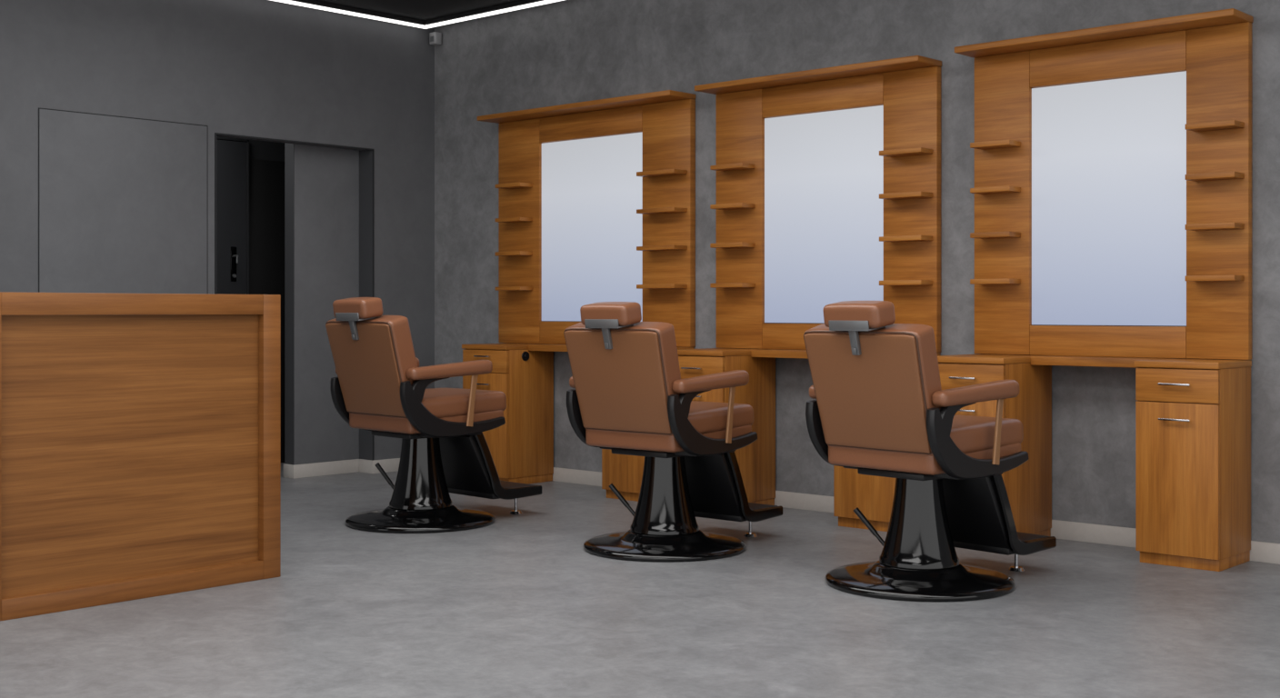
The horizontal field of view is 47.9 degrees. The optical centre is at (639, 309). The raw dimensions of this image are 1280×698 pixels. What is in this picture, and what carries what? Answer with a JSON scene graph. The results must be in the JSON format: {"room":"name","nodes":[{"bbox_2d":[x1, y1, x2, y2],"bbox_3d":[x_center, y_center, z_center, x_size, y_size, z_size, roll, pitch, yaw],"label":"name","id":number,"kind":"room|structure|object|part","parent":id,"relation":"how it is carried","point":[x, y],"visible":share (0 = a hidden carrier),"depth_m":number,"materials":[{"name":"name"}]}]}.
{"room":"salon","nodes":[
{"label":"salon","id":0,"kind":"room"},
{"bbox_2d":[0,0,434,460],"bbox_3d":[-4.222,-0.400,6.069,0.140,2.800,8.500,0,0,42],"label":"wall","id":1,"kind":"structure","parent":0,"point":[257,68],"depth_m":8.11,"materials":[{"name":"paint"}]},
{"bbox_2d":[38,107,207,292],"bbox_3d":[-2.713,-0.010,7.617,0.004,2.020,0.953,0,0,42],"label":"trim","id":2,"kind":"structure","parent":1,"relation":"attached to","point":[38,107],"depth_m":7.26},
{"bbox_2d":[39,109,207,315],"bbox_3d":[-2.712,-0.050,7.616,0.004,1.930,0.943,0,0,42],"label":"glass panel","id":3,"kind":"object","parent":1,"relation":"in","point":[123,202],"depth_m":7.59,"materials":[{"name":"glass"}]},
{"bbox_2d":[214,132,374,460],"bbox_3d":[-1.993,0.008,8.404,0.006,1.984,1.089,0,0,42],"label":"trim","id":4,"kind":"structure","parent":1,"relation":"attached to","point":[215,134],"depth_m":8.40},
{"bbox_2d":[359,150,372,460],"bbox_3d":[-1.683,0.008,8.854,0.140,1.984,0.006,0,0,42],"label":"trim","id":5,"kind":"structure","parent":1,"relation":"attached to","point":[365,156],"depth_m":8.85,"materials":[{"name":"paint"}]},
{"bbox_2d":[249,140,284,161],"bbox_3d":[-2.820,-0.200,8.986,0.100,2.400,2.500,0,0,42],"label":"wall","id":6,"kind":"structure","parent":0,"point":[262,150],"depth_m":9.35,"materials":[{"name":"paint"}]},
{"bbox_2d":[216,139,246,294],"bbox_3d":[-2.805,-0.036,8.857,0.093,2.068,0.890,0,0,42],"label":"door","id":7,"kind":"structure","parent":6,"relation":"in","point":[231,155],"depth_m":9.11,"materials":[{"name":"paint"}]},
{"bbox_3d":[-2.570,-0.290,9.113,0.008,0.220,0.040,0,0,42],"label":"lock plate","id":8,"kind":"part","parent":7,"relation":"part of","materials":[{"name":"black metal"}]},
{"bbox_3d":[-2.552,-0.322,9.096,0.042,0.053,0.016,0,0,42],"label":"handle","id":9,"kind":"part","parent":7,"relation":"part of","materials":[{"name":"grey metal"}]},
{"bbox_2d":[216,136,249,294],"bbox_3d":[-2.824,-0.045,8.870,0.049,2.090,0.924,0,0,42],"label":"trim","id":10,"kind":"structure","parent":6,"relation":"attached to","point":[217,137],"depth_m":9.19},
{"bbox_2d":[249,159,284,462],"bbox_3d":[-2.403,0.014,9.353,0.018,1.968,0.355,0,0,42],"label":"door","id":11,"kind":"structure","parent":6,"relation":"in","point":[266,177],"depth_m":9.34,"materials":[{"name":"black paint"}]},
{"bbox_2d":[294,144,359,464],"bbox_3d":[-1.766,-0.150,8.938,0.094,2.300,0.950,0,0,42],"label":"wall","id":12,"kind":"structure","parent":0,"point":[326,179],"depth_m":8.69,"materials":[{"name":"paint"}]},
{"bbox_2d":[284,142,294,465],"bbox_3d":[-2.088,-0.150,8.585,0.092,2.300,0.004,0,0,42],"label":"trim","id":13,"kind":"structure","parent":12,"relation":"attached to","point":[289,148],"depth_m":8.58,"materials":[{"name":"paint"}]},
{"bbox_2d":[283,458,399,479],"bbox_3d":[-1.714,0.960,8.880,0.249,0.080,0.966,0,0,42],"label":"baseboard","id":14,"kind":"structure","parent":12,"relation":"attached to","point":[345,466],"depth_m":8.77,"materials":[{"name":"paint"}]},
{"bbox_2d":[313,0,522,20],"bbox_3d":[-0.684,-1.850,2.944,9.700,0.100,8.650,0,0,42],"label":"ceiling","id":15,"kind":"structure","parent":0,"point":[422,10],"depth_m":8.53,"materials":[{"name":"paint"}]},
{"bbox_2d":[270,0,563,29],"bbox_3d":[-0.730,-1.782,3.832,7.965,0.035,6.900,0,0,42],"label":"recessed light","id":16,"kind":"object","parent":15,"relation":"in","point":[525,4],"visible":1,"depth_m":8.61,"materials":[{"name":"white plastic"}]},
{"bbox_2d":[0,462,1279,697],"bbox_3d":[-1.670,1.050,2.828,14.000,0.100,10.150,0,0,42],"label":"floor","id":17,"kind":"structure","parent":0,"point":[514,605],"depth_m":4.60,"materials":[{"name":"concrete"}]},
{"bbox_2d":[0,291,280,621],"bbox_3d":[-1.938,0.471,5.183,0.580,1.057,1.119,0,0,42],"label":"reception desk","id":18,"kind":"object","parent":17,"relation":"on","point":[140,454],"visible":1,"depth_m":5.00,"materials":[{"name":"brown wood"}]},
{"bbox_2d":[325,297,541,533],"bbox_3d":[-0.981,0.471,6.832,0.964,1.058,0.699,0,0,-45],"label":"barber chair","id":19,"kind":"object","parent":17,"relation":"on","point":[380,385],"visible":1,"depth_m":6.62,"materials":[{"name":"brown leather"}]},
{"bbox_3d":[-1.240,0.436,6.967,0.581,0.284,0.035,0,0,-45],"label":"frame","id":20,"kind":"part","parent":19,"relation":"part of","materials":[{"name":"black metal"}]},
{"bbox_3d":[-1.248,0.270,6.568,0.123,0.417,0.506,0,0,-45],"label":"panel","id":21,"kind":"part","parent":19,"relation":"part of","materials":[{"name":"leather"}]},
{"bbox_3d":[-1.208,0.254,6.607,0.219,0.461,0.531,0,0,-45],"label":"backrest","id":22,"kind":"part","parent":19,"relation":"part of","materials":[{"name":"brown leather"}]},
{"bbox_3d":[-1.266,0.272,6.952,0.455,0.081,0.083,0,0,-45],"label":"armrest","id":23,"kind":"part","parent":19,"relation":"part of","materials":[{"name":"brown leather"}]},
{"bbox_3d":[-1.192,0.817,6.859,0.160,0.172,0.021,0,0,25],"label":"pump lever","id":24,"kind":"part","parent":19,"relation":"part of","materials":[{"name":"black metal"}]},
{"bbox_3d":[-1.032,0.570,6.781,0.348,0.038,0.537,0,0,-45],"label":"seat mount","id":25,"kind":"part","parent":19,"relation":"part of","materials":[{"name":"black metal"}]},
{"bbox_3d":[-1.001,0.469,6.811,0.579,0.177,0.517,0,0,-45],"label":"seat","id":26,"kind":"part","parent":19,"relation":"part of","materials":[{"name":"brown leather"}]},
{"bbox_3d":[-0.864,0.272,6.545,0.455,0.081,0.083,0,0,-45],"label":"armrest","id":27,"kind":"part","parent":19,"relation":"part of","materials":[{"name":"brown leather"}]},
{"bbox_3d":[-0.849,0.436,6.570,0.581,0.284,0.035,0,0,-45],"label":"frame","id":28,"kind":"part","parent":19,"relation":"part of","materials":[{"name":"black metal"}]},
{"bbox_3d":[-0.771,0.413,6.618,0.065,0.245,0.012,0,0,-45],"label":"arm post","id":29,"kind":"part","parent":19,"relation":"part of","materials":[{"name":"brown wood"}]},
{"bbox_3d":[-0.632,0.721,6.859,0.421,0.365,0.020,0,0,-45],"label":"footrest rail","id":30,"kind":"part","parent":19,"relation":"part of","materials":[{"name":"black metal"}]},
{"bbox_2d":[461,343,553,484],"bbox_3d":[-0.774,0.600,8.388,0.392,0.800,0.396,0,0,42],"label":"storage cabinet","id":31,"kind":"object","parent":17,"relation":"on","point":[521,449],"visible":0.77,"depth_m":8.25,"materials":[{"name":"brown wood"}]},
{"bbox_3d":[-0.902,0.265,8.254,0.124,0.008,0.026,0,0,42],"label":"handle","id":32,"kind":"part","parent":31,"relation":"part of","materials":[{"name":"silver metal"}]},
{"bbox_3d":[-0.887,0.293,8.271,0.375,0.127,0.018,0,0,42],"label":"drawer","id":33,"kind":"part","parent":31,"relation":"part of","materials":[{"name":"brown wood"}]},
{"bbox_3d":[-0.887,0.656,8.271,0.375,0.591,0.018,0,0,42],"label":"door","id":34,"kind":"part","parent":31,"relation":"part of","materials":[{"name":"brown wood"}]},
{"bbox_2d":[601,347,694,501],"bbox_3d":[0.034,0.600,7.662,0.346,0.800,0.382,0,0,42],"label":"storage cabinet","id":35,"kind":"object","parent":17,"relation":"on","point":[625,472],"visible":0.09,"depth_m":7.56,"materials":[{"name":"brown wood"}]},
{"bbox_3d":[-0.071,0.656,7.547,0.338,0.591,0.018,0,0,42],"label":"door","id":36,"kind":"part","parent":35,"relation":"part of","materials":[{"name":"brown wood"}]},
{"bbox_2d":[563,301,782,561],"bbox_3d":[0.148,0.484,6.095,0.682,1.033,0.940,0,0,40],"label":"barber chair","id":37,"kind":"object","parent":17,"relation":"on","point":[630,396],"visible":1,"depth_m":5.88,"materials":[{"name":"brown leather"}]},
{"bbox_3d":[-0.139,0.289,6.188,0.081,0.079,0.444,0,0,40],"label":"armrest","id":38,"kind":"part","parent":37,"relation":"part of","materials":[{"name":"brown leather"}]},
{"bbox_3d":[-0.116,0.450,6.204,0.034,0.277,0.566,0,0,40],"label":"frame","id":39,"kind":"part","parent":37,"relation":"part of","materials":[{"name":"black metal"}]},
{"bbox_3d":[-0.089,0.288,5.816,0.494,0.407,0.120,0,0,40],"label":"panel","id":40,"kind":"part","parent":37,"relation":"part of","materials":[{"name":"leather"}]},
{"bbox_3d":[-0.060,0.821,6.103,0.157,0.168,0.021,0,0,20],"label":"pump lever","id":41,"kind":"part","parent":37,"relation":"part of","materials":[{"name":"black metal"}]},
{"bbox_3d":[-0.054,0.272,5.857,0.518,0.450,0.214,0,0,40],"label":"backrest","id":42,"kind":"part","parent":37,"relation":"part of","materials":[{"name":"brown leather"}]},
{"bbox_3d":[0.103,0.581,6.041,0.524,0.038,0.340,0,0,40],"label":"seat mount","id":43,"kind":"part","parent":37,"relation":"part of","materials":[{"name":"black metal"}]},
{"bbox_3d":[0.130,0.482,6.073,0.504,0.173,0.565,0,0,40],"label":"seat","id":44,"kind":"part","parent":37,"relation":"part of","materials":[{"name":"brown leather"}]},
{"bbox_3d":[0.286,0.289,5.826,0.081,0.079,0.444,0,0,40],"label":"armrest","id":45,"kind":"part","parent":37,"relation":"part of","materials":[{"name":"brown leather"}]},
{"bbox_3d":[0.299,0.450,5.852,0.034,0.277,0.566,0,0,40],"label":"frame","id":46,"kind":"part","parent":37,"relation":"part of","materials":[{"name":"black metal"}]},
{"bbox_3d":[0.370,0.427,5.905,0.012,0.239,0.064,0,0,40],"label":"arm post","id":47,"kind":"part","parent":37,"relation":"part of","materials":[{"name":"brown wood"}]},
{"bbox_3d":[0.485,0.728,6.151,0.020,0.356,0.411,0,0,40],"label":"footrest rail","id":48,"kind":"part","parent":37,"relation":"part of","materials":[{"name":"black metal"}]},
{"bbox_2d":[677,348,775,505],"bbox_3d":[0.401,0.600,7.279,0.374,0.800,0.452,0,0,42],"label":"storage cabinet","id":49,"kind":"object","parent":17,"relation":"on","point":[756,460],"visible":0.44,"depth_m":7.19,"materials":[{"name":"brown wood"}]},
{"bbox_3d":[0.258,0.288,7.122,0.124,0.008,0.026,0,0,42],"label":"handle","id":50,"kind":"part","parent":49,"relation":"part of","materials":[{"name":"silver metal"}]},
{"bbox_3d":[0.273,0.293,7.139,0.366,0.127,0.018,0,0,42],"label":"drawer","id":51,"kind":"part","parent":49,"relation":"part of","materials":[{"name":"brown wood"}]},
{"bbox_3d":[0.273,0.656,7.139,0.366,0.591,0.018,0,0,42],"label":"door","id":52,"kind":"part","parent":49,"relation":"part of","materials":[{"name":"brown wood"}]},
{"bbox_2d":[833,352,940,531],"bbox_3d":[1.134,0.600,6.658,0.355,0.800,0.382,0,0,42],"label":"storage cabinet","id":53,"kind":"object","parent":17,"relation":"on","point":[873,495],"visible":0.13,"depth_m":6.55,"materials":[{"name":"brown wood"}]},
{"bbox_3d":[1.030,0.656,6.543,0.347,0.591,0.018,0,0,42],"label":"door","id":54,"kind":"part","parent":53,"relation":"part of","materials":[{"name":"brown wood"}]},
{"bbox_2d":[803,300,1056,601],"bbox_3d":[1.071,0.484,5.310,0.940,1.033,0.682,0,0,-42],"label":"barber chair","id":55,"kind":"object","parent":17,"relation":"on","point":[881,407],"visible":1,"depth_m":5.11,"materials":[{"name":"brown leather"}]},
{"bbox_3d":[0.800,0.289,5.442,0.444,0.079,0.081,0,0,-42],"label":"armrest","id":56,"kind":"part","parent":55,"relation":"part of","materials":[{"name":"brown leather"}]},
{"bbox_3d":[0.826,0.450,5.455,0.566,0.277,0.034,0,0,-42],"label":"frame","id":57,"kind":"part","parent":55,"relation":"part of","materials":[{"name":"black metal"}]},
{"bbox_3d":[0.798,0.288,5.067,0.120,0.407,0.493,0,0,-42],"label":"panel","id":58,"kind":"part","parent":55,"relation":"part of","materials":[{"name":"leather"}]},
{"bbox_3d":[0.867,0.821,5.348,0.157,0.168,0.021,0,0,28],"label":"pump lever","id":59,"kind":"part","parent":55,"relation":"part of","materials":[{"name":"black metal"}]},
{"bbox_3d":[0.838,0.272,5.103,0.214,0.450,0.518,0,0,-42],"label":"backrest","id":60,"kind":"part","parent":55,"relation":"part of","materials":[{"name":"brown leather"}]},
{"bbox_3d":[1.019,0.581,5.264,0.340,0.038,0.524,0,0,-42],"label":"seat mount","id":61,"kind":"part","parent":55,"relation":"part of","materials":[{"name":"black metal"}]},
{"bbox_3d":[1.051,0.482,5.292,0.565,0.173,0.504,0,0,-42],"label":"seat","id":62,"kind":"part","parent":55,"relation":"part of","materials":[{"name":"brown leather"}]},
{"bbox_3d":[1.171,0.289,5.025,0.444,0.079,0.081,0,0,-42],"label":"armrest","id":63,"kind":"part","parent":55,"relation":"part of","materials":[{"name":"brown leather"}]},
{"bbox_3d":[1.187,0.450,5.049,0.566,0.277,0.034,0,0,-42],"label":"frame","id":64,"kind":"part","parent":55,"relation":"part of","materials":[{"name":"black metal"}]},
{"bbox_3d":[1.265,0.427,5.091,0.064,0.239,0.012,0,0,-42],"label":"arm post","id":65,"kind":"part","parent":55,"relation":"part of","materials":[{"name":"brown wood"}]},
{"bbox_3d":[1.413,0.728,5.319,0.411,0.356,0.020,0,0,-42],"label":"footrest rail","id":66,"kind":"part","parent":55,"relation":"part of","materials":[{"name":"black metal"}]},
{"bbox_2d":[937,353,1051,536],"bbox_3d":[1.514,0.600,6.259,0.370,0.800,0.460,0,0,42],"label":"storage cabinet","id":67,"kind":"object","parent":17,"relation":"on","point":[1028,485],"visible":0.42,"depth_m":6.15,"materials":[{"name":"brown wood"}]},
{"bbox_3d":[1.367,0.288,6.098,0.124,0.008,0.026,0,0,42],"label":"handle","id":68,"kind":"part","parent":67,"relation":"part of","materials":[{"name":"silver metal"}]},
{"bbox_3d":[1.367,0.425,6.098,0.124,0.008,0.026,0,0,42],"label":"handle","id":69,"kind":"part","parent":67,"relation":"part of","materials":[{"name":"silver metal"}]},
{"bbox_3d":[1.382,0.293,6.114,0.362,0.127,0.018,0,0,42],"label":"drawer","id":70,"kind":"part","parent":67,"relation":"part of","materials":[{"name":"brown wood"}]},
{"bbox_3d":[1.382,0.656,6.114,0.362,0.591,0.018,0,0,42],"label":"door","id":71,"kind":"part","parent":67,"relation":"part of","materials":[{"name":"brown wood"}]},
{"bbox_2d":[1134,358,1251,571],"bbox_3d":[2.186,0.600,5.704,0.331,0.800,0.374,0,0,42],"label":"storage cabinet","id":72,"kind":"object","parent":17,"relation":"on","point":[1193,416],"visible":1,"depth_m":5.59,"materials":[{"name":"brown wood"}]},
{"bbox_3d":[2.069,0.288,5.576,0.124,0.008,0.026,0,0,42],"label":"handle","id":73,"kind":"part","parent":72,"relation":"part of","materials":[{"name":"silver metal"}]},
{"bbox_3d":[2.069,0.425,5.576,0.124,0.008,0.026,0,0,42],"label":"handle","id":74,"kind":"part","parent":72,"relation":"part of","materials":[{"name":"silver metal"}]},
{"bbox_3d":[2.084,0.293,5.592,0.323,0.127,0.018,0,0,42],"label":"drawer","id":75,"kind":"part","parent":72,"relation":"part of","materials":[{"name":"brown wood"}]},
{"bbox_3d":[2.084,0.656,5.592,0.323,0.591,0.018,0,0,42],"label":"door","id":76,"kind":"part","parent":72,"relation":"part of","materials":[{"name":"brown wood"}]},
{"bbox_2d":[434,0,1279,543],"bbox_3d":[2.756,-0.400,5.558,11.140,2.800,0.150,0,0,42],"label":"wall","id":77,"kind":"structure","parent":0,"point":[565,52],"depth_m":7.28,"materials":[{"name":"paint"}]},
{"bbox_2d":[429,31,441,45],"bbox_3d":[-1.289,-1.712,9.099,0.060,0.075,0.068,0,0,42],"label":"sensor","id":78,"kind":"object","parent":77,"relation":"attached to","point":[435,37],"visible":1,"depth_m":9.08,"materials":[{"name":"white plastic"}]},
{"bbox_2d":[528,343,567,351],"bbox_3d":[-0.298,0.216,8.093,0.726,0.036,0.220,0,0,42],"label":"countertop","id":79,"kind":"structure","parent":77,"relation":"attached to","point":[552,347],"depth_m":8.16,"materials":[{"name":"brown wood"}]},
{"bbox_2d":[477,90,695,347],"bbox_3d":[-0.336,-0.477,8.130,1.525,1.350,0.213,0,0,42],"label":"station","id":80,"kind":"object","parent":77,"relation":"attached to","point":[596,198],"visible":0.94,"depth_m":8.15,"materials":[{"name":"brown wood"}]},
{"bbox_2d":[495,182,532,189],"bbox_3d":[-0.746,-0.734,8.518,0.217,0.022,0.105,0,0,42],"label":"shelf","id":81,"kind":"object","parent":80,"relation":"attached to","point":[506,185],"depth_m":8.48,"materials":[{"name":"brown wood"}]},
{"bbox_2d":[495,217,532,222],"bbox_3d":[-0.746,-0.532,8.518,0.217,0.022,0.105,0,0,42],"label":"shelf","id":82,"kind":"object","parent":80,"relation":"attached to","point":[506,219],"depth_m":8.47,"materials":[{"name":"brown wood"}]},
{"bbox_2d":[495,250,532,256],"bbox_3d":[-0.746,-0.332,8.518,0.217,0.022,0.105,0,0,42],"label":"shelf","id":83,"kind":"object","parent":80,"relation":"attached to","point":[506,253],"depth_m":8.48,"materials":[{"name":"brown wood"}]},
{"bbox_2d":[495,286,532,290],"bbox_3d":[-0.746,-0.126,8.518,0.217,0.022,0.105,0,0,42],"label":"shelf","id":84,"kind":"object","parent":80,"relation":"attached to","point":[504,288],"depth_m":8.47,"materials":[{"name":"brown wood"}]},
{"bbox_3d":[-0.708,-0.463,8.584,0.355,1.322,0.043,0,0,42],"label":"panel","id":85,"kind":"part","parent":80,"relation":"part of","materials":[{"name":"brown wood"}]},
{"bbox_3d":[-0.275,0.133,8.189,0.815,0.130,0.043,0,0,42],"label":"panel","id":86,"kind":"part","parent":80,"relation":"part of","materials":[{"name":"brown wood"}]},
{"bbox_3d":[-0.275,-1.052,8.189,0.815,0.144,0.043,0,0,42],"label":"header panel","id":87,"kind":"part","parent":80,"relation":"part of","materials":[{"name":"brown wood"}]},
{"bbox_2d":[541,131,642,321],"bbox_3d":[-0.273,-0.456,8.191,0.809,1.042,0.018,0,0,42],"label":"mirror","id":88,"kind":"object","parent":80,"relation":"on","point":[592,191],"depth_m":8.19,"materials":[{"name":"grey mirror"}]},
{"bbox_2d":[636,169,687,177],"bbox_3d":[0.115,-0.734,7.733,0.272,0.022,0.105,0,0,42],"label":"shelf","id":89,"kind":"object","parent":80,"relation":"attached to","point":[649,173],"depth_m":7.71,"materials":[{"name":"brown wood"}]},
{"bbox_2d":[636,207,687,214],"bbox_3d":[0.115,-0.532,7.733,0.272,0.022,0.105,0,0,42],"label":"shelf","id":90,"kind":"object","parent":80,"relation":"attached to","point":[648,210],"depth_m":7.69,"materials":[{"name":"brown wood"}]},
{"bbox_2d":[636,245,687,250],"bbox_3d":[0.115,-0.332,7.733,0.272,0.022,0.105,0,0,42],"label":"shelf","id":91,"kind":"object","parent":80,"relation":"attached to","point":[647,247],"depth_m":7.68,"materials":[{"name":"brown wood"}]},
{"bbox_2d":[636,283,687,289],"bbox_3d":[0.115,-0.126,7.733,0.272,0.022,0.105,0,0,42],"label":"shelf","id":92,"kind":"object","parent":80,"relation":"attached to","point":[647,285],"depth_m":7.70,"materials":[{"name":"brown wood"}]},
{"bbox_3d":[0.154,-0.463,7.798,0.345,1.322,0.043,0,0,42],"label":"panel","id":93,"kind":"part","parent":80,"relation":"part of","materials":[{"name":"brown wood"}]},
{"bbox_2d":[750,349,807,358],"bbox_3d":[0.847,0.216,7.049,0.596,0.036,0.220,0,0,42],"label":"countertop","id":94,"kind":"structure","parent":77,"relation":"attached to","point":[764,353],"depth_m":7.07,"materials":[{"name":"brown wood"}]},
{"bbox_2d":[694,55,941,352],"bbox_3d":[0.841,-0.479,7.056,1.327,1.354,0.213,0,0,42],"label":"station","id":95,"kind":"object","parent":77,"relation":"attached to","point":[828,180],"visible":0.94,"depth_m":7.09,"materials":[{"name":"brown wood"}]},
{"bbox_2d":[710,162,754,170],"bbox_3d":[0.475,-0.734,7.405,0.211,0.022,0.105,0,0,42],"label":"shelf","id":96,"kind":"object","parent":95,"relation":"attached to","point":[722,166],"depth_m":7.38,"materials":[{"name":"brown wood"}]},
{"bbox_2d":[710,202,754,209],"bbox_3d":[0.475,-0.532,7.405,0.211,0.022,0.105,0,0,42],"label":"shelf","id":97,"kind":"object","parent":95,"relation":"attached to","point":[721,205],"depth_m":7.38,"materials":[{"name":"brown wood"}]},
{"bbox_2d":[710,242,754,248],"bbox_3d":[0.475,-0.332,7.405,0.211,0.022,0.105,0,0,42],"label":"shelf","id":98,"kind":"object","parent":95,"relation":"attached to","point":[720,245],"depth_m":7.36,"materials":[{"name":"brown wood"}]},
{"bbox_2d":[710,282,754,288],"bbox_3d":[0.475,-0.126,7.405,0.211,0.022,0.105,0,0,42],"label":"shelf","id":99,"kind":"object","parent":95,"relation":"attached to","point":[720,285],"depth_m":7.36,"materials":[{"name":"brown wood"}]},
{"bbox_3d":[0.524,-0.465,7.461,0.305,1.326,0.043,0,0,42],"label":"panel","id":100,"kind":"part","parent":95,"relation":"part of","materials":[{"name":"brown wood"}]},
{"bbox_3d":[0.904,0.133,7.114,0.722,0.130,0.043,0,0,42],"label":"panel","id":101,"kind":"part","parent":95,"relation":"part of","materials":[{"name":"brown wood"}]},
{"bbox_3d":[0.904,-1.054,7.114,0.722,0.148,0.043,0,0,42],"label":"header panel","id":102,"kind":"part","parent":95,"relation":"part of","materials":[{"name":"brown wood"}]},
{"bbox_2d":[764,105,883,323],"bbox_3d":[0.906,-0.456,7.116,0.716,1.042,0.018,0,0,42],"label":"mirror","id":103,"kind":"object","parent":95,"relation":"on","point":[824,165],"depth_m":7.11,"materials":[{"name":"grey mirror"}]},
{"bbox_2d":[879,147,932,157],"bbox_3d":[1.238,-0.734,6.710,0.228,0.022,0.105,0,0,42],"label":"shelf","id":104,"kind":"object","parent":95,"relation":"attached to","point":[889,152],"depth_m":6.69,"materials":[{"name":"brown wood"}]},
{"bbox_2d":[879,191,932,199],"bbox_3d":[1.238,-0.532,6.710,0.228,0.022,0.105,0,0,42],"label":"shelf","id":105,"kind":"object","parent":95,"relation":"attached to","point":[888,195],"depth_m":6.69,"materials":[{"name":"brown wood"}]},
{"bbox_2d":[879,235,932,241],"bbox_3d":[1.238,-0.332,6.710,0.228,0.022,0.105,0,0,42],"label":"shelf","id":106,"kind":"object","parent":95,"relation":"attached to","point":[887,238],"depth_m":6.67,"materials":[{"name":"brown wood"}]},
{"bbox_2d":[879,280,932,285],"bbox_3d":[1.238,-0.126,6.710,0.228,0.022,0.105,0,0,42],"label":"shelf","id":107,"kind":"object","parent":95,"relation":"attached to","point":[887,282],"depth_m":6.66,"materials":[{"name":"brown wood"}]},
{"bbox_3d":[1.279,-0.465,6.772,0.290,1.326,0.043,0,0,42],"label":"panel","id":108,"kind":"part","parent":95,"relation":"part of","materials":[{"name":"brown wood"}]},
{"bbox_2d":[552,467,1279,564],"bbox_3d":[2.019,0.960,6.120,8.986,0.080,0.012,0,0,42],"label":"baseboard","id":109,"kind":"structure","parent":77,"relation":"attached to","point":[1263,552],"depth_m":6.26,"materials":[{"name":"paint"}]},
{"bbox_2d":[1030,355,1167,368],"bbox_3d":[1.933,0.216,6.058,0.520,0.036,0.220,0,0,42],"label":"countertop","id":110,"kind":"structure","parent":77,"relation":"attached to","point":[1045,360],"depth_m":5.99,"materials":[{"name":"brown wood"}]},
{"bbox_2d":[954,8,1253,359],"bbox_3d":[1.920,-0.486,6.072,1.223,1.368,0.213,0,0,42],"label":"station","id":111,"kind":"object","parent":77,"relation":"attached to","point":[1114,163],"visible":1,"depth_m":6.09,"materials":[{"name":"brown wood"}]},
{"bbox_2d":[970,140,1020,149],"bbox_3d":[1.578,-0.734,6.399,0.193,0.022,0.105,0,0,42],"label":"shelf","id":112,"kind":"object","parent":111,"relation":"attached to","point":[980,145],"depth_m":6.38,"materials":[{"name":"brown wood"}]},
{"bbox_2d":[970,185,1020,194],"bbox_3d":[1.578,-0.532,6.399,0.193,0.022,0.105,0,0,42],"label":"shelf","id":113,"kind":"object","parent":111,"relation":"attached to","point":[980,189],"depth_m":6.38,"materials":[{"name":"brown wood"}]},
{"bbox_2d":[970,231,1020,239],"bbox_3d":[1.578,-0.332,6.399,0.193,0.022,0.105,0,0,42],"label":"shelf","id":114,"kind":"object","parent":111,"relation":"attached to","point":[978,235],"depth_m":6.37,"materials":[{"name":"brown wood"}]},
{"bbox_2d":[970,279,1020,284],"bbox_3d":[1.578,-0.126,6.399,0.193,0.022,0.105,0,0,42],"label":"shelf","id":115,"kind":"object","parent":111,"relation":"attached to","point":[972,281],"depth_m":6.36,"materials":[{"name":"brown wood"}]},
{"bbox_3d":[1.629,-0.472,6.453,0.271,1.340,0.043,0,0,42],"label":"panel","id":116,"kind":"part","parent":111,"relation":"part of","materials":[{"name":"brown wood"}]},
{"bbox_3d":[1.985,0.133,6.128,0.693,0.130,0.043,0,0,42],"label":"panel","id":117,"kind":"part","parent":111,"relation":"part of","materials":[{"name":"brown wood"}]},
{"bbox_3d":[1.985,-1.061,6.128,0.693,0.162,0.043,0,0,42],"label":"header panel","id":118,"kind":"part","parent":111,"relation":"part of","materials":[{"name":"brown wood"}]},
{"bbox_2d":[1031,70,1186,326],"bbox_3d":[1.990,-0.456,6.133,0.691,1.046,0.027,0,0,42],"label":"mirror","id":119,"kind":"object","parent":111,"relation":"on","point":[1109,149],"depth_m":6.11,"materials":[{"name":"grey mirror"}]},
{"bbox_2d":[1185,120,1244,131],"bbox_3d":[2.292,-0.734,5.748,0.196,0.022,0.105,0,0,42],"label":"shelf","id":120,"kind":"object","parent":111,"relation":"attached to","point":[1195,125],"depth_m":5.74,"materials":[{"name":"brown wood"}]},
{"bbox_2d":[1185,171,1244,181],"bbox_3d":[2.292,-0.532,5.748,0.196,0.022,0.105,0,0,42],"label":"shelf","id":121,"kind":"object","parent":111,"relation":"attached to","point":[1193,176],"depth_m":5.73,"materials":[{"name":"brown wood"}]},
{"bbox_2d":[1185,222,1244,230],"bbox_3d":[2.292,-0.332,5.748,0.196,0.022,0.105,0,0,42],"label":"shelf","id":122,"kind":"object","parent":111,"relation":"attached to","point":[1192,226],"depth_m":5.72,"materials":[{"name":"brown wood"}]},
{"bbox_2d":[1185,275,1244,281],"bbox_3d":[2.292,-0.126,5.748,0.196,0.022,0.105,0,0,42],"label":"shelf","id":123,"kind":"object","parent":111,"relation":"attached to","point":[1189,278],"depth_m":5.71,"materials":[{"name":"brown wood"}]},
{"bbox_3d":[2.334,-0.472,5.810,0.249,1.340,0.043,0,0,42],"label":"panel","id":124,"kind":"part","parent":111,"relation":"part of","materials":[{"name":"brown wood"}]}
]}

